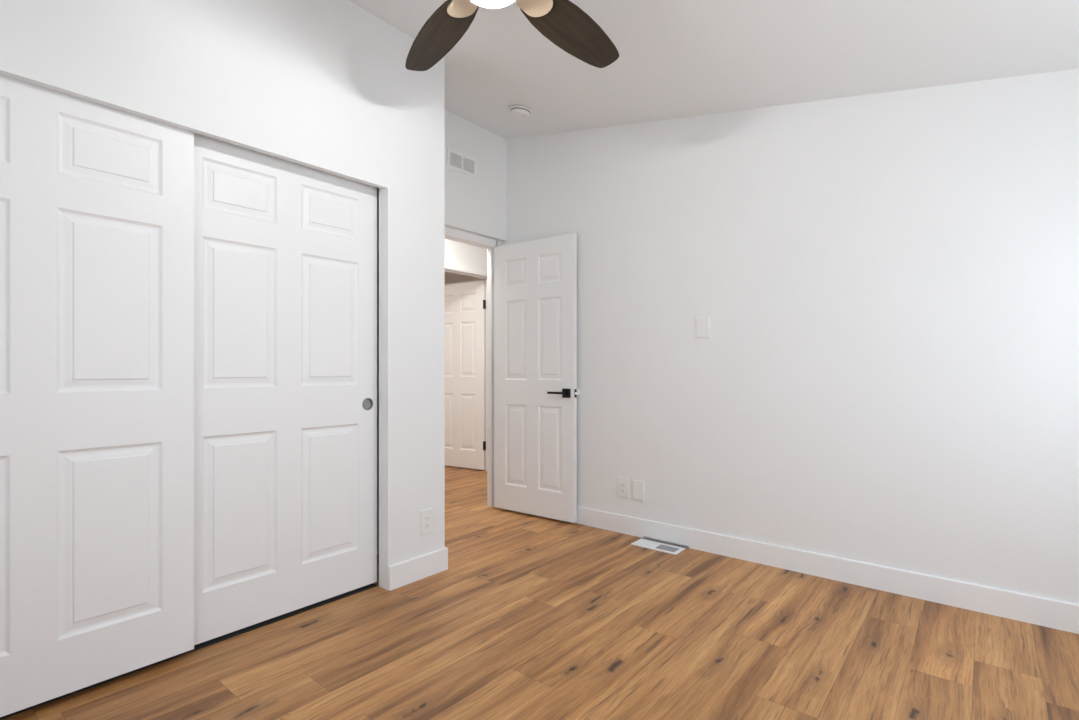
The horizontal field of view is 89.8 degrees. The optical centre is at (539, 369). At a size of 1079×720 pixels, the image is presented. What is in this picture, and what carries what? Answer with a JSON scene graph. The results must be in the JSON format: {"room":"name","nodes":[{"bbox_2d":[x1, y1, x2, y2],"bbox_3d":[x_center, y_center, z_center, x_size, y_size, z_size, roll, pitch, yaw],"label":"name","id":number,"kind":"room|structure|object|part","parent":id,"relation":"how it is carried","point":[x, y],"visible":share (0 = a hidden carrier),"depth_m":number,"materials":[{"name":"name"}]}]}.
{"room":"empty bedroom","nodes":[
{"label":"empty bedroom","id":0,"kind":"room"},
{"bbox_2d":[0,0,444,589],"bbox_3d":[-1.338,-0.314,1.955,0.075,2.768,2.518,0,0,39],"label":"wall","id":1,"kind":"structure","parent":0,"point":[327,86],"depth_m":2.40,"materials":[{"name":"paint"}]},
{"bbox_2d":[0,74,193,716],"bbox_3d":[-1.580,0.061,1.690,0.028,1.962,0.880,0,0,39],"label":"door","id":2,"kind":"structure","parent":1,"relation":"in","point":[97,200],"depth_m":1.79,"materials":[{"name":"white paint"}]},
{"bbox_2d":[0,583,377,719],"bbox_3d":[-1.368,1.069,2.055,0.076,0.003,1.686,0,0,39],"label":"trim","id":3,"kind":"structure","parent":1,"relation":"attached to","point":[315,605],"depth_m":2.19,"materials":[{"name":"black metal"}]},
{"bbox_2d":[194,133,376,644],"bbox_3d":[-1.097,0.067,2.360,0.030,1.973,0.880,0,0,39],"label":"door","id":4,"kind":"structure","parent":1,"relation":"in","point":[285,252],"depth_m":2.32,"materials":[{"name":"white paint"}]},
{"bbox_3d":[-0.846,0.167,2.654,0.015,0.061,0.061,0,0,39],"label":"finger pull","id":5,"kind":"part","parent":4,"relation":"part of","materials":[{"name":"silver metal"}]},
{"bbox_2d":[388,547,447,590],"bbox_3d":[-0.861,1.012,2.970,0.655,0.117,0.369,0,0,39],"label":"baseboard","id":6,"kind":"structure","parent":1,"relation":"attached to","point":[400,574],"depth_m":2.75,"materials":[{"name":"white paint"}]},
{"bbox_2d":[421,508,432,535],"bbox_3d":[-0.582,0.789,2.808,0.009,0.130,0.080,0,0,39],"label":"wall outlet","id":7,"kind":"object","parent":1,"relation":"attached to","point":[426,515],"visible":1,"depth_m":2.80,"materials":[{"name":"white plastic"}]},
{"bbox_2d":[377,188,378,554],"bbox_3d":[-0.815,-0.365,3.096,0.567,2.870,0.090,0,0,39],"label":"wall","id":8,"kind":"structure","parent":0,"point":[377,188],"depth_m":3.13,"materials":[{"name":"paint"}]},
{"bbox_2d":[445,272,477,282],"bbox_3d":[-2.207,-1.380,6.025,2.935,0.100,4.500,0,0,39],"label":"ceiling","id":9,"kind":"structure","parent":0,"point":[449,277],"depth_m":7.78,"materials":[{"name":"white paint"}]},
{"bbox_2d":[445,278,485,284],"bbox_3d":[-0.304,-0.130,7.438,4.078,2.400,0.100,0,0,39],"label":"wall","id":10,"kind":"structure","parent":0,"point":[478,279],"depth_m":7.97,"materials":[{"name":"paint"}]},
{"bbox_2d":[445,239,486,269],"bbox_3d":[-1.035,-0.130,5.061,0.100,2.400,4.500,0,0,39],"label":"wall","id":11,"kind":"structure","parent":0,"point":[456,252],"depth_m":5.35,"materials":[{"name":"paint"}]},
{"bbox_2d":[445,281,485,469],"bbox_3d":[-0.893,0.055,5.904,0.759,1.998,0.060,0,0,31],"label":"door","id":12,"kind":"structure","parent":11,"relation":"in","point":[465,303],"depth_m":5.84,"materials":[{"name":"white paint"}]},
{"bbox_2d":[445,261,486,470],"bbox_3d":[-0.765,0.020,5.379,0.116,2.100,0.905,0,0,39],"label":"trim","id":13,"kind":"structure","parent":11,"relation":"attached to","point":[450,267],"depth_m":5.45,"materials":[{"name":"white paint"}]},
{"bbox_2d":[445,110,505,241],"bbox_3d":[-1.486,-0.378,2.838,0.142,2.896,3.894,0,0,39],"label":"wall","id":14,"kind":"structure","parent":0,"point":[477,206],"depth_m":3.98,"materials":[{"name":"paint"}]},
{"bbox_2d":[447,147,476,177],"bbox_3d":[-0.551,-1.475,3.858,0.006,0.140,0.280,0,0,39],"label":"air vent","id":15,"kind":"object","parent":14,"relation":"in","point":[460,162],"visible":1,"depth_m":3.85,"materials":[{"name":"white plastic"}]},
{"bbox_2d":[445,227,501,506],"bbox_3d":[-0.573,0.030,3.985,0.096,2.080,0.966,0,0,39],"label":"trim","id":16,"kind":"structure","parent":14,"relation":"attached to","point":[489,244],"depth_m":4.23,"materials":[{"name":"white paint"}]},
{"bbox_2d":[494,233,577,522],"bbox_3d":[-0.057,0.054,3.938,0.758,1.996,0.110,0,0,37],"label":"door","id":17,"kind":"structure","parent":14,"relation":"in","point":[535,281],"depth_m":3.91,"materials":[{"name":"white paint"}]},
{"bbox_3d":[0.123,0.161,3.766,0.139,0.020,0.047,0,0,37],"label":"lever","id":18,"kind":"part","parent":17,"relation":"part of","materials":[{"name":"black metal"}]},
{"bbox_2d":[2,465,1078,719],"bbox_3d":[-0.771,1.120,3.808,8.170,0.100,6.300,0,0,39],"label":"floor","id":19,"kind":"structure","parent":0,"point":[529,617],"depth_m":2.06,"materials":[{"name":"brown wood"}]},
{"bbox_2d":[631,537,688,554],"bbox_3d":[0.730,1.067,3.291,0.301,0.005,0.178,0,0,39],"label":"floor vent","id":20,"kind":"object","parent":19,"relation":"in","point":[653,544],"visible":1,"depth_m":3.28,"materials":[{"name":"white metal"}]},
{"bbox_2d":[349,0,1078,138],"bbox_3d":[0.086,-1.505,1.544,3.970,0.837,3.894,0,0,39],"label":"ceiling","id":21,"kind":"structure","parent":0,"point":[677,58],"depth_m":2.44,"materials":[{"name":"white paint"}]},
{"bbox_2d":[405,0,618,70],"bbox_3d":[-0.111,-1.316,1.686,1.307,0.376,1.251,0,0,39],"label":"ceiling fan","id":22,"kind":"object","parent":21,"relation":"hanging from","point":[563,23],"visible":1,"depth_m":1.96,"materials":[{"name":"brown wood"}]},
{"bbox_3d":[-0.369,-1.230,1.995,0.164,0.006,0.531,-13,7,-32],"label":"blade","id":23,"kind":"part","parent":22,"relation":"part of","materials":[{"name":"brown wood"}]},
{"bbox_3d":[0.119,-1.230,1.963,0.164,0.006,0.531,-14,-9,39],"label":"blade","id":24,"kind":"part","parent":22,"relation":"part of","materials":[{"name":"brown wood"}]},
{"bbox_2d":[510,105,531,117],"bbox_3d":[-0.123,-1.684,3.526,0.142,0.058,0.141,0,0,-18],"label":"smoke detector","id":25,"kind":"object","parent":21,"relation":"attached to","point":[520,111],"visible":1,"depth_m":3.49,"materials":[{"name":"white plastic"}]},
{"bbox_2d":[502,69,1078,603],"bbox_3d":[1.282,-0.369,3.017,3.995,2.878,0.100,0,0,39],"label":"wall","id":26,"kind":"structure","parent":0,"point":[886,373],"depth_m":2.73,"materials":[{"name":"paint"}]},
{"bbox_2d":[618,476,628,497],"bbox_3d":[0.550,0.770,3.549,0.086,0.132,0.009,0,0,39],"label":"wall outlet","id":27,"kind":"object","parent":26,"relation":"attached to","point":[623,482],"visible":1,"depth_m":3.54,"materials":[{"name":"white plastic"}]},
{"bbox_2d":[632,480,643,500],"bbox_3d":[0.634,0.774,3.478,0.080,0.126,0.011,0,0,39],"label":"wall plate","id":28,"kind":"object","parent":26,"relation":"attached to","point":[637,486],"visible":1,"depth_m":3.48,"materials":[{"name":"white plastic"}]},
{"bbox_2d":[696,317,709,337],"bbox_3d":[0.967,-0.252,3.204,0.083,0.122,0.011,0,0,39],"label":"wall plate","id":29,"kind":"object","parent":26,"relation":"attached to","point":[702,323],"visible":1,"depth_m":3.20,"materials":[{"name":"white plastic"}]},
{"bbox_2d":[575,506,1078,633],"bbox_3d":[1.207,1.012,3.005,3.855,0.117,0.013,0,0,39],"label":"baseboard","id":30,"kind":"structure","parent":26,"relation":"attached to","point":[1046,612],"depth_m":2.68,"materials":[{"name":"white paint"}]}
]}

